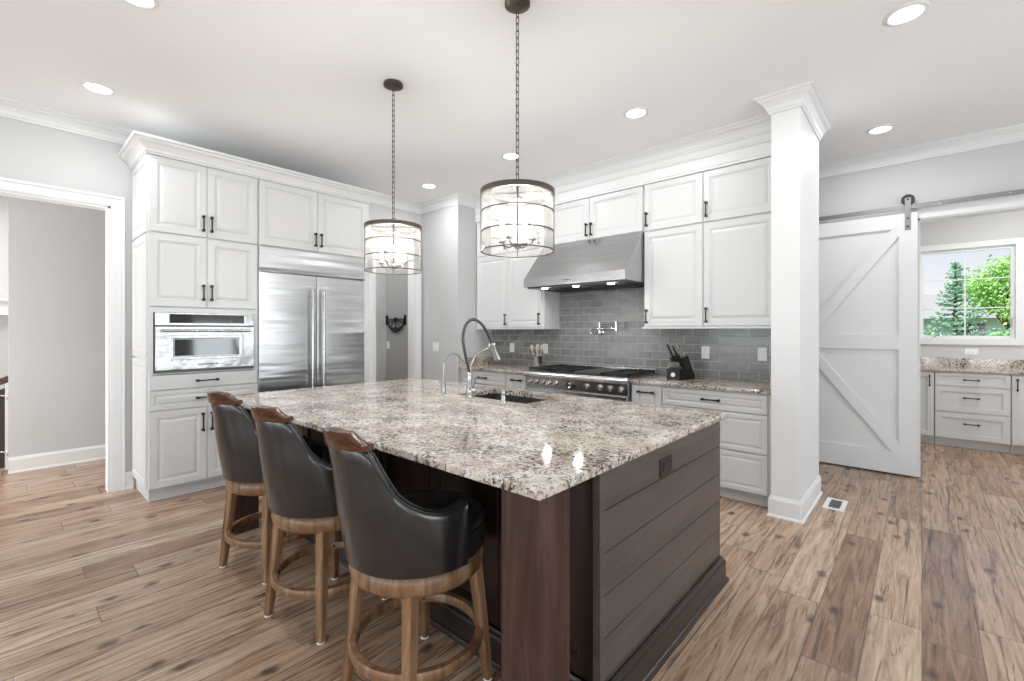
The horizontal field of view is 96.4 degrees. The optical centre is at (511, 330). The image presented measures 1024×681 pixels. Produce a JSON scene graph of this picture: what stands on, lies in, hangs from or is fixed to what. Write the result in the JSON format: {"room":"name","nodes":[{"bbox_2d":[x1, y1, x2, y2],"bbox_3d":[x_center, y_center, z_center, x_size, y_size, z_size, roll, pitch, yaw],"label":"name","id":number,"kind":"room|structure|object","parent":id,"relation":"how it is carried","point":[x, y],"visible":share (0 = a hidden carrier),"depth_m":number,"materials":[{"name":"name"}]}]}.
{"room":"kitchen","nodes":[
{"label":"kitchen","id":0,"kind":"room"},
{"bbox_2d":[0,196,7,388],"bbox_3d":[-6.756,-0.175,5.646,0.400,3.070,6.600,0,0,42],"label":"wall","id":1,"kind":"structure","parent":0,"point":[3,199],"depth_m":5.76,"materials":[{"name":"grey paint"}]},
{"bbox_2d":[0,298,7,314],"bbox_3d":[-6.481,-0.302,5.534,0.160,0.205,2.800,0,0,42],"label":"trim","id":2,"kind":"structure","parent":1,"relation":"attached to","point":[3,301],"depth_m":5.67,"materials":[{"name":"white wood"}]},
{"bbox_2d":[8,197,104,457],"bbox_3d":[-4.064,-0.175,5.296,0.120,3.070,2.370,0,0,42],"label":"wall","id":3,"kind":"structure","parent":0,"point":[56,252],"depth_m":4.62,"materials":[{"name":"grey paint"}]},
{"bbox_2d":[8,444,104,473],"bbox_3d":[-4.049,1.285,5.202,0.026,0.150,2.250,0,0,42],"label":"baseboard","id":4,"kind":"structure","parent":3,"relation":"attached to","point":[17,464],"depth_m":4.60,"materials":[{"name":"white wood"}]},
{"bbox_2d":[0,116,420,486],"bbox_3d":[-3.554,-0.175,3.766,0.120,3.070,8.310,0,0,42],"label":"wall","id":5,"kind":"structure","parent":0,"point":[30,152],"depth_m":3.75,"materials":[{"name":"grey paint"}]},
{"bbox_2d":[0,177,124,492],"bbox_3d":[-3.949,0.110,3.314,0.156,2.500,1.750,0,0,42],"label":"trim","id":6,"kind":"structure","parent":5,"relation":"attached to","point":[113,206],"depth_m":3.87,"materials":[{"name":"white wood"}]},
{"bbox_2d":[125,471,133,489],"bbox_3d":[-3.296,1.288,3.945,0.026,0.145,0.056,0,0,42],"label":"baseboard","id":7,"kind":"structure","parent":5,"relation":"attached to","point":[128,475],"depth_m":3.94,"materials":[{"name":"white wood"}]},
{"bbox_2d":[370,239,420,381],"bbox_3d":[-1.554,0.110,5.988,0.156,2.500,0.790,0,0,42],"label":"trim","id":8,"kind":"structure","parent":5,"relation":"attached to","point":[414,281],"depth_m":6.17,"materials":[{"name":"white wood"}]},
{"bbox_2d":[376,251,385,381],"bbox_3d":[-2.577,-0.175,6.656,0.120,3.070,1.640,0,0,42],"label":"wall","id":9,"kind":"structure","parent":0,"point":[380,278],"depth_m":7.15,"materials":[{"name":"grey paint"}]},
{"bbox_2d":[386,253,407,380],"bbox_3d":[-1.588,-0.175,6.952,1.200,3.070,0.120,0,0,42],"label":"wall","id":10,"kind":"structure","parent":0,"point":[396,285],"depth_m":7.02,"materials":[{"name":"grey paint"}]},
{"bbox_2d":[386,315,405,331],"bbox_3d":[-1.782,-0.111,7.012,0.490,0.258,0.060,0,0,42],"label":"wall rack","id":11,"kind":"object","parent":10,"relation":"attached to","point":[394,329],"visible":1,"depth_m":6.99,"materials":[{"name":"black metal"}]},
{"bbox_2d":[421,204,492,382],"bbox_3d":[-0.709,-0.175,6.292,0.750,3.070,0.750,0,0,42],"label":"wall","id":12,"kind":"structure","parent":0,"point":[449,234],"depth_m":5.95,"materials":[{"name":"grey paint"}]},
{"bbox_2d":[0,96,770,213],"bbox_3d":[-2.036,-1.653,2.171,4.270,0.115,7.720,0,0,42],"label":"trim","id":13,"kind":"structure","parent":12,"relation":"attached to","point":[9,108],"depth_m":4.04,"materials":[{"name":"white wood"}]},
{"bbox_2d":[433,342,438,351],"bbox_3d":[-1.011,0.211,6.052,0.116,0.118,0.010,0,0,42],"label":"light switch","id":14,"kind":"object","parent":12,"relation":"attached to","point":[435,345],"visible":1,"depth_m":6.05,"materials":[{"name":"white plastic"}]},
{"bbox_2d":[0,0,1023,202],"bbox_3d":[-0.612,-1.780,3.514,12.800,0.140,11.860,0,0,42],"label":"ceiling","id":15,"kind":"structure","parent":0,"point":[294,85],"depth_m":3.01,"materials":[{"name":"white paint"}]},
{"bbox_2d":[79,80,115,95],"bbox_3d":[-2.913,-1.706,3.223,0.196,0.009,0.196,0,0,42],"label":"recessed light","id":16,"kind":"object","parent":15,"relation":"in","point":[99,88],"visible":1,"depth_m":3.21,"materials":[{"name":"white"}]},
{"bbox_2d":[84,83,110,93],"bbox_3d":[-2.913,-1.708,3.223,0.148,0.002,0.148,0,0,42],"label":"diffuser","id":17,"kind":"object","parent":16,"relation":"attached to","point":[99,88],"depth_m":3.22,"materials":[{"name":"white plastic"}]},
{"bbox_2d":[122,0,159,9],"bbox_3d":[-1.921,-1.706,2.337,0.196,0.009,0.196,0,0,42],"label":"recessed light","id":18,"kind":"object","parent":15,"relation":"in","point":[143,4],"visible":1,"depth_m":2.39,"materials":[{"name":"white"}]},
{"bbox_2d":[127,0,152,5],"bbox_3d":[-1.921,-1.708,2.337,0.148,0.002,0.148,0,0,42],"label":"diffuser","id":19,"kind":"object","parent":18,"relation":"attached to","point":[132,2],"depth_m":2.38,"materials":[{"name":"white plastic"}]},
{"bbox_2d":[364,79,421,274],"bbox_3d":[-0.819,-1.060,3.163,0.388,1.299,0.388,0,0,27],"label":"pendant light","id":20,"kind":"object","parent":15,"relation":"hanging from","point":[394,85],"visible":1,"depth_m":3.13,"materials":[{"name":"brown metal"}]},
{"bbox_2d":[421,183,436,188],"bbox_3d":[-0.979,-1.706,5.401,0.196,0.009,0.196,0,0,42],"label":"recessed light","id":21,"kind":"object","parent":15,"relation":"in","point":[426,185],"visible":1,"depth_m":5.40,"materials":[{"name":"white plastic"}]},
{"bbox_2d":[423,185,434,187],"bbox_3d":[-0.979,-1.708,5.401,0.148,0.002,0.148,0,0,42],"label":"diffuser","id":22,"kind":"object","parent":21,"relation":"attached to","point":[424,186],"depth_m":5.41,"materials":[{"name":"white plastic"}]},
{"bbox_2d":[501,152,520,159],"bbox_3d":[-0.009,-1.706,4.475,0.196,0.009,0.196,0,0,42],"label":"recessed light","id":23,"kind":"object","parent":15,"relation":"in","point":[509,155],"visible":0.84,"depth_m":4.47,"materials":[{"name":"white"}]},
{"bbox_2d":[504,154,517,158],"bbox_3d":[-0.009,-1.708,4.475,0.148,0.002,0.148,0,0,42],"label":"diffuser","id":24,"kind":"object","parent":23,"relation":"attached to","point":[506,156],"depth_m":4.48,"materials":[{"name":"white plastic"}]},
{"bbox_2d":[480,0,554,257],"bbox_3d":[0.028,-1.060,2.377,0.388,1.299,0.388,0,0,42],"label":"pendant light","id":25,"kind":"object","parent":15,"relation":"hanging from","point":[516,7],"visible":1,"depth_m":2.33,"materials":[{"name":"brown metal"}]},
{"bbox_2d":[623,107,648,118],"bbox_3d":[0.972,-1.706,3.592,0.196,0.009,0.196,0,0,42],"label":"recessed light","id":26,"kind":"object","parent":15,"relation":"in","point":[636,112],"visible":1,"depth_m":3.58,"materials":[{"name":"white"}]},
{"bbox_2d":[626,109,644,117],"bbox_3d":[0.972,-1.708,3.592,0.148,0.002,0.148,0,0,42],"label":"diffuser","id":27,"kind":"object","parent":26,"relation":"attached to","point":[630,113],"depth_m":3.59,"materials":[{"name":"white plastic"}]},
{"bbox_2d":[866,124,894,134],"bbox_3d":[3.126,-1.706,3.886,0.196,0.009,0.196,0,0,42],"label":"recessed light","id":28,"kind":"object","parent":15,"relation":"in","point":[880,129],"visible":1,"depth_m":3.88,"materials":[{"name":"white"}]},
{"bbox_2d":[870,126,890,132],"bbox_3d":[3.126,-1.708,3.886,0.148,0.002,0.148,0,0,42],"label":"diffuser","id":29,"kind":"object","parent":28,"relation":"attached to","point":[878,129],"depth_m":3.88,"materials":[{"name":"white plastic"}]},
{"bbox_2d":[883,1,930,25],"bbox_3d":[2.126,-1.706,2.470,0.196,0.009,0.196,0,0,42],"label":"recessed light","id":30,"kind":"object","parent":15,"relation":"in","point":[904,14],"visible":1,"depth_m":2.46,"materials":[{"name":"white"}]},
{"bbox_2d":[889,5,923,22],"bbox_3d":[2.126,-1.708,2.470,0.148,0.002,0.148,0,0,42],"label":"diffuser","id":31,"kind":"object","parent":30,"relation":"attached to","point":[908,13],"depth_m":2.46,"materials":[{"name":"white plastic"}]},
{"bbox_2d":[0,442,1023,680],"bbox_3d":[-0.612,1.420,3.514,12.800,0.120,11.860,0,0,42],"label":"floor","id":32,"kind":"structure","parent":0,"point":[921,578],"depth_m":2.38,"materials":[{"name":"brown wood"}]},
{"bbox_2d":[0,375,7,469],"bbox_3d":[-5.152,0.897,4.319,0.102,0.925,0.562,0,0,42],"label":"cabinet","id":33,"kind":"object","parent":32,"relation":"on","point":[4,380],"visible":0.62,"depth_m":4.49,"materials":[{"name":"black"}]},
{"bbox_2d":[132,154,256,501],"bbox_3d":[-2.791,-0.018,4.053,0.635,2.755,0.804,0,0,42],"label":"tall cabinet","id":34,"kind":"object","parent":32,"relation":"on","point":[194,227],"visible":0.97,"depth_m":3.78,"materials":[{"name":"white wood"}]},
{"bbox_2d":[153,312,253,372],"bbox_3d":[-2.748,0.093,4.025,0.636,0.482,0.716,0,0,42],"label":"oven","id":35,"kind":"object","parent":34,"relation":"in","point":[182,342],"visible":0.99,"depth_m":3.81,"materials":[{"name":"grey metal"}]},
{"bbox_2d":[207,391,323,584],"bbox_3d":[-1.432,0.841,2.685,0.538,1.038,0.635,0,0,27],"label":"bar stool","id":36,"kind":"object","parent":32,"relation":"on","point":[236,436],"visible":0.66,"depth_m":2.47,"materials":[{"name":"leather"}]},
{"bbox_2d":[258,246,364,391],"bbox_3d":[-2.140,0.290,4.728,0.662,2.140,1.054,0,0,42],"label":"refrigerator","id":37,"kind":"object","parent":32,"relation":"on","point":[311,305],"visible":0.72,"depth_m":4.47,"materials":[{"name":"grey metal"}]},
{"bbox_2d":[257,179,369,392],"bbox_3d":[-2.144,-0.018,4.776,0.635,2.755,1.134,0,0,42],"label":"tall cabinet","id":38,"kind":"object","parent":32,"relation":"on","point":[288,217],"visible":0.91,"depth_m":4.53,"materials":[{"name":"white wood"}]},
{"bbox_2d":[118,130,381,203],"bbox_3d":[-2.391,-1.449,4.458,0.690,0.118,2.117,0,0,42],"label":"trim","id":39,"kind":"structure","parent":38,"relation":"on","point":[139,144],"depth_m":3.97,"materials":[{"name":"white wood"}]},
{"bbox_2d":[250,405,387,644],"bbox_3d":[-0.927,0.841,2.219,0.538,1.038,0.635,0,0,30],"label":"bar stool","id":40,"kind":"object","parent":32,"relation":"on","point":[299,485],"visible":0.77,"depth_m":2.00,"materials":[{"name":"leather"}]},
{"bbox_2d":[322,427,492,680],"bbox_3d":[-0.393,0.841,1.733,0.538,1.038,0.635,0,0,40],"label":"bar stool","id":41,"kind":"object","parent":32,"relation":"on","point":[411,548],"visible":1,"depth_m":1.53,"materials":[{"name":"black leather"}]},
{"bbox_2d":[400,489,484,558],"bbox_3d":[-0.352,0.752,1.782,0.496,0.144,0.496,0,0,40],"label":"armrest","id":42,"kind":"object","parent":41,"relation":"on","point":[445,543],"depth_m":1.64,"materials":[{"name":"leather"}]},
{"bbox_2d":[226,408,728,680],"bbox_3d":[-0.402,0.918,2.833,2.810,0.884,1.614,0,0,42],"label":"kitchen island","id":43,"kind":"object","parent":32,"relation":"on","point":[603,577],"visible":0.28,"depth_m":1.73,"materials":[{"name":"brown wood"}]},
{"bbox_2d":[233,378,727,500],"bbox_3d":[-0.416,0.461,2.819,2.800,0.030,1.645,0,0,42],"label":"island countertop","id":44,"kind":"structure","parent":43,"relation":"on","point":[540,450],"depth_m":2.14,"materials":[{"name":"stone"}]},
{"bbox_2d":[439,353,461,393],"bbox_3d":[-0.442,0.301,3.305,0.067,0.289,0.196,0,0,42],"label":"filter faucet","id":45,"kind":"object","parent":44,"relation":"on","point":[443,385],"visible":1,"depth_m":3.23,"materials":[{"name":"silver metal"}]},
{"bbox_2d":[461,318,500,398],"bbox_3d":[-0.190,0.179,3.119,0.110,0.534,0.361,0,0,42],"label":"kitchen faucet","id":46,"kind":"object","parent":44,"relation":"on","point":[469,388],"visible":1,"depth_m":3.04,"materials":[{"name":"silver metal"}]},
{"bbox_2d":[500,389,512,403],"bbox_3d":[-0.032,0.405,2.858,0.042,0.082,0.108,0,0,42],"label":"soap dispenser","id":47,"kind":"object","parent":44,"relation":"on","point":[503,397],"visible":1,"depth_m":2.82,"materials":[{"name":"silver metal"}]},
{"bbox_2d":[474,393,544,403],"bbox_3d":[-0.025,0.588,3.154,0.675,0.224,0.415,0,0,42],"label":"sink","id":48,"kind":"object","parent":44,"relation":"in","point":[510,398],"visible":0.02,"depth_m":3.38,"materials":[{"name":"grey metal"}]},
{"bbox_2d":[660,454,671,477],"bbox_3d":[0.661,0.578,1.961,0.010,0.074,0.118,0,0,42],"label":"island outlet","id":49,"kind":"object","parent":43,"relation":"attached to","point":[665,463],"visible":1,"depth_m":1.95,"materials":[{"name":"black plastic"}]},
{"bbox_2d":[663,461,670,471],"bbox_3d":[0.663,0.578,1.959,0.004,0.034,0.068,0,0,42],"label":"receptacle","id":50,"kind":"object","parent":49,"relation":"attached to","point":[666,464],"depth_m":1.96,"materials":[{"name":"black plastic"}]},
{"bbox_2d":[461,369,506,387],"bbox_3d":[-0.177,0.918,5.725,0.789,0.884,0.635,0,0,42],"label":"base cabinet","id":51,"kind":"object","parent":32,"relation":"on","point":[486,378],"visible":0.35,"depth_m":5.46,"materials":[{"name":"white wood"}]},
{"bbox_2d":[459,356,533,373],"bbox_3d":[-0.053,0.408,5.622,1.118,0.136,0.616,0,0,42],"label":"countertop","id":52,"kind":"structure","parent":51,"relation":"on","point":[486,363],"depth_m":5.75,"materials":[{"name":"stone"}]},
{"bbox_2d":[533,356,541,366],"bbox_3d":[0.302,0.369,5.367,0.116,0.154,0.116,0,0,42],"label":"utensil crock","id":53,"kind":"object","parent":52,"relation":"on","point":[537,360],"visible":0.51,"depth_m":5.32,"materials":[{"name":"ceramic"}]},
{"bbox_2d":[506,373,526,389],"bbox_3d":[0.239,0.918,5.353,0.321,0.884,0.635,0,0,42],"label":"base cabinet","id":54,"kind":"object","parent":32,"relation":"on","point":[513,380],"visible":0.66,"depth_m":5.15,"materials":[{"name":"white wood"}]},
{"bbox_2d":[523,363,657,401],"bbox_3d":[0.789,0.873,4.797,1.232,0.975,0.709,0,0,42],"label":"gas range","id":55,"kind":"object","parent":32,"relation":"on","point":[593,381],"visible":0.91,"depth_m":4.57,"materials":[{"name":"metal"}]},
{"bbox_2d":[527,369,656,377],"bbox_3d":[0.817,0.432,4.829,1.212,0.006,0.595,0,0,42],"label":"cooktop","id":56,"kind":"object","parent":55,"relation":"in","point":[584,372],"depth_m":4.58,"materials":[{"name":"grey metal"}]},
{"bbox_2d":[632,383,662,404],"bbox_3d":[1.390,0.918,4.322,0.290,0.884,0.635,0,0,42],"label":"base cabinet","id":57,"kind":"object","parent":32,"relation":"on","point":[641,393],"visible":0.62,"depth_m":4.10,"materials":[{"name":"white wood"}]},
{"bbox_2d":[662,386,770,506],"bbox_3d":[1.824,0.918,3.934,0.867,0.884,0.635,0,0,42],"label":"base cabinet","id":58,"kind":"object","parent":32,"relation":"on","point":[745,434],"visible":0.51,"depth_m":3.60,"materials":[{"name":"white wood"}]},
{"bbox_2d":[630,375,770,393],"bbox_3d":[1.716,0.408,4.038,1.163,0.136,0.616,0,0,42],"label":"countertop","id":59,"kind":"structure","parent":58,"relation":"on","point":[700,383],"depth_m":3.89,"materials":[{"name":"stone"}]},
{"bbox_2d":[667,355,694,380],"bbox_3d":[1.562,0.336,4.232,0.266,0.221,0.116,0,0,-34],"label":"knife block","id":60,"kind":"object","parent":59,"relation":"on","point":[686,372],"visible":1,"depth_m":4.18,"materials":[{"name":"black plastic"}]},
{"bbox_2d":[674,343,681,356],"bbox_3d":[1.524,0.199,4.192,0.086,0.178,0.021,0,0,-14],"label":"kitchen knife","id":61,"kind":"object","parent":60,"relation":"in","point":[676,346],"visible":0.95,"depth_m":4.18,"materials":[{"name":"silver metal"}]},
{"bbox_2d":[771,107,818,500],"bbox_3d":[2.245,-0.175,3.614,0.184,3.070,0.800,0,0,42],"label":"column","id":62,"kind":"object","parent":32,"relation":"on","point":[794,144],"visible":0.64,"depth_m":3.34,"materials":[{"name":"white paint"}]},
{"bbox_2d":[753,80,832,140],"bbox_3d":[2.213,-1.653,3.579,0.374,0.115,0.895,0,0,42],"label":"trim","id":63,"kind":"structure","parent":62,"relation":"attached to","point":[806,95],"depth_m":3.33,"materials":[{"name":"white wood"}]},
{"bbox_2d":[766,475,822,524],"bbox_3d":[2.236,1.285,3.604,0.236,0.150,0.826,0,0,42],"label":"baseboard","id":64,"kind":"object","parent":62,"relation":"attached to","point":[791,510],"visible":0.95,"depth_m":3.33,"materials":[{"name":"white wood"}]},
{"bbox_2d":[822,497,847,511],"bbox_3d":[2.535,1.357,3.590,0.138,0.006,0.280,0,0,42],"label":"floor vent","id":65,"kind":"object","parent":32,"relation":"in","point":[830,503],"visible":1,"depth_m":3.58,"materials":[{"name":"white metal"}]},
{"bbox_2d":[920,371,933,443],"bbox_3d":[5.013,0.918,5.833,0.528,0.884,0.650,0,0,42],"label":"base cabinet","id":66,"kind":"object","parent":32,"relation":"on","point":[926,377],"visible":0.34,"depth_m":5.49,"materials":[{"name":"white wood"}]},
{"bbox_2d":[920,357,1023,374],"bbox_3d":[5.506,0.408,5.408,1.850,0.136,0.633,0,0,42],"label":"countertop","id":67,"kind":"structure","parent":66,"relation":"on","point":[968,365],"depth_m":5.52,"materials":[{"name":"stone"}]},
{"bbox_2d":[934,371,1010,452],"bbox_3d":[5.442,0.918,5.449,0.616,0.884,0.650,0,0,42],"label":"base cabinet","id":68,"kind":"object","parent":32,"relation":"on","point":[972,410],"visible":0.98,"depth_m":5.23,"materials":[{"name":"white wood"}]},
{"bbox_2d":[1010,374,1023,454],"bbox_3d":[5.924,0.918,5.018,0.668,0.884,0.650,0,0,42],"label":"base cabinet","id":69,"kind":"object","parent":32,"relation":"on","point":[1017,381],"visible":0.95,"depth_m":5.00,"materials":[{"name":"white wood"}]},
{"bbox_2d":[819,141,1023,223],"bbox_3d":[3.297,-0.175,4.807,8.700,3.070,0.120,0,0,42],"label":"wall","id":70,"kind":"structure","parent":0,"point":[1000,168],"depth_m":4.25,"materials":[{"name":"grey paint"}]},
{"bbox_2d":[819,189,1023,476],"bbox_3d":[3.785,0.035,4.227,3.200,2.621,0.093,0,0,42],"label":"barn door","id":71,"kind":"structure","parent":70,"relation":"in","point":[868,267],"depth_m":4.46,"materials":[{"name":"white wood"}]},
{"bbox_2d":[819,124,1023,178],"bbox_3d":[3.180,-1.653,4.766,8.580,0.115,0.095,0,0,42],"label":"trim","id":72,"kind":"structure","parent":70,"relation":"attached to","point":[1011,134],"depth_m":4.20,"materials":[{"name":"white wood"}]},
{"bbox_2d":[918,194,1023,476],"bbox_3d":[4.210,0.107,3.975,1.030,2.505,0.160,0,0,42],"label":"trim","id":73,"kind":"structure","parent":70,"relation":"attached to","point":[1012,203],"depth_m":4.10,"materials":[{"name":"white wood"}]},
{"bbox_2d":[920,211,1023,359],"bbox_3d":[5.725,-0.175,5.720,3.900,3.070,0.120,0,0,42],"label":"wall","id":74,"kind":"structure","parent":0,"point":[1007,225],"depth_m":5.66,"materials":[{"name":"grey paint"}]},
{"bbox_2d":[965,348,977,354],"bbox_3d":[5.685,0.255,5.668,0.118,0.074,0.010,0,0,42],"label":"wall outlet","id":75,"kind":"object","parent":74,"relation":"attached to","point":[967,351],"visible":1,"depth_m":5.67,"materials":[{"name":"white plastic"}]},
{"bbox_2d":[920,237,1023,345],"bbox_3d":[5.667,-0.465,5.730,1.030,1.270,0.141,0,0,42],"label":"window","id":76,"kind":"structure","parent":74,"relation":"in","point":[1016,245],"depth_m":5.55,"materials":[{"name":"white wood"}]},
{"bbox_3d":[1.092,-0.175,5.103,3.520,3.070,0.120,0,0,42],"label":"wall","id":77,"kind":"structure","parent":0,"visible":0},
{"bbox_2d":[476,209,559,328],"bbox_3d":[0.044,-0.717,5.721,1.123,1.390,0.353,0,0,42],"label":"upper cabinet","id":78,"kind":"object","parent":77,"relation":"attached to","point":[503,301],"visible":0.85,"depth_m":5.58,"materials":[{"name":"white wood"}]},
{"bbox_2d":[524,232,643,292],"bbox_3d":[0.798,-0.703,4.820,1.212,0.510,0.664,0,0,42],"label":"range hood","id":79,"kind":"object","parent":77,"relation":"attached to","point":[615,262],"visible":0.98,"depth_m":4.59,"materials":[{"name":"metal"}]},
{"bbox_2d":[554,186,643,245],"bbox_3d":[0.911,-1.188,4.945,1.216,0.447,0.353,0,0,42],"label":"upper cabinet","id":80,"kind":"object","parent":77,"relation":"attached to","point":[618,213],"visible":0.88,"depth_m":4.75,"materials":[{"name":"white wood"}]},
{"bbox_2d":[474,132,770,222],"bbox_3d":[0.936,-1.562,4.928,3.520,0.295,0.349,0,0,42],"label":"trim","id":81,"kind":"structure","parent":77,"relation":"attached to","point":[758,147],"depth_m":4.32,"materials":[{"name":"white wood"}]},
{"bbox_2d":[493,287,770,381],"bbox_3d":[1.049,-0.097,5.055,3.518,1.086,0.008,0,0,42],"label":"tile backsplash","id":82,"kind":"structure","parent":77,"relation":"attached to","point":[733,352],"depth_m":4.90,"materials":[{"name":"grey tile"}]},
{"bbox_2d":[510,343,513,351],"bbox_3d":[0.000,0.216,5.982,0.074,0.118,0.010,0,0,42],"label":"wall outlet","id":83,"kind":"object","parent":82,"relation":"attached to","point":[511,344],"visible":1,"depth_m":5.98,"materials":[{"name":"white plastic"}]},
{"bbox_2d":[543,344,547,353],"bbox_3d":[0.410,0.216,5.615,0.074,0.118,0.010,0,0,42],"label":"wall outlet","id":84,"kind":"object","parent":82,"relation":"attached to","point":[545,346],"visible":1,"depth_m":5.61,"materials":[{"name":"white plastic"}]},
{"bbox_2d":[590,321,616,334],"bbox_3d":[1.022,-0.029,4.972,0.309,0.146,0.152,0,0,42],"label":"pot filler","id":85,"kind":"object","parent":82,"relation":"attached to","point":[600,331],"visible":1,"depth_m":4.96,"materials":[{"name":"silver metal"}]},
{"bbox_2d":[701,346,709,358],"bbox_3d":[1.833,0.203,4.341,0.074,0.118,0.010,0,0,42],"label":"wall outlet","id":86,"kind":"object","parent":82,"relation":"attached to","point":[705,350],"visible":1,"depth_m":4.34,"materials":[{"name":"white plastic"}]},
{"bbox_2d":[758,347,766,360],"bbox_3d":[2.195,0.203,4.017,0.074,0.118,0.010,0,0,42],"label":"wall switch","id":87,"kind":"object","parent":82,"relation":"attached to","point":[762,351],"visible":1,"depth_m":4.01,"materials":[{"name":"white plastic"}]},
{"bbox_2d":[642,157,770,328],"bbox_3d":[1.800,-0.717,4.149,1.188,1.390,0.353,0,0,42],"label":"upper cabinet","id":88,"kind":"object","parent":77,"relation":"attached to","point":[707,235],"visible":0.94,"depth_m":4.02,"materials":[{"name":"white wood"}]},
{"label":"outside","id":89,"kind":"structure","parent":0,"visible":0},
{"bbox_3d":[22.424,1.635,19.050,36.000,0.150,41.700,0,0,42],"label":"lawn","id":90,"kind":"structure","parent":89,"visible":0},
{"bbox_2d":[927,261,989,335],"bbox_3d":[13.900,-0.315,14.311,1.919,3.750,1.807,0,0,-38],"label":"spruce tree","id":91,"kind":"object","parent":90,"relation":"on","point":[956,272],"visible":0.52,"depth_m":14.33,"materials":[{"name":"green plant"}]},
{"bbox_2d":[923,292,1006,335],"bbox_3d":[26.465,-0.340,27.311,15.800,3.800,7.200,0,0,42],"label":"neighbor house","id":92,"kind":"structure","parent":90,"relation":"on","point":[929,301],"depth_m":25.53,"materials":[{"name":"grey"}]},
{"bbox_2d":[951,254,1009,331],"bbox_3d":[17.092,-0.720,16.002,3.180,4.560,2.955,0,0,37],"label":"maple tree","id":93,"kind":"object","parent":90,"relation":"on","point":[994,298],"visible":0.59,"depth_m":16.00,"materials":[{"name":"green plant"}]},
{"bbox_2d":[986,328,1009,335],"bbox_3d":[13.322,0.737,12.200,1.466,1.646,1.292,0,0,42],"label":"shrub","id":94,"kind":"object","parent":90,"relation":"on","point":[999,333],"visible":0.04,"depth_m":12.29,"materials":[{"name":"green plant"}]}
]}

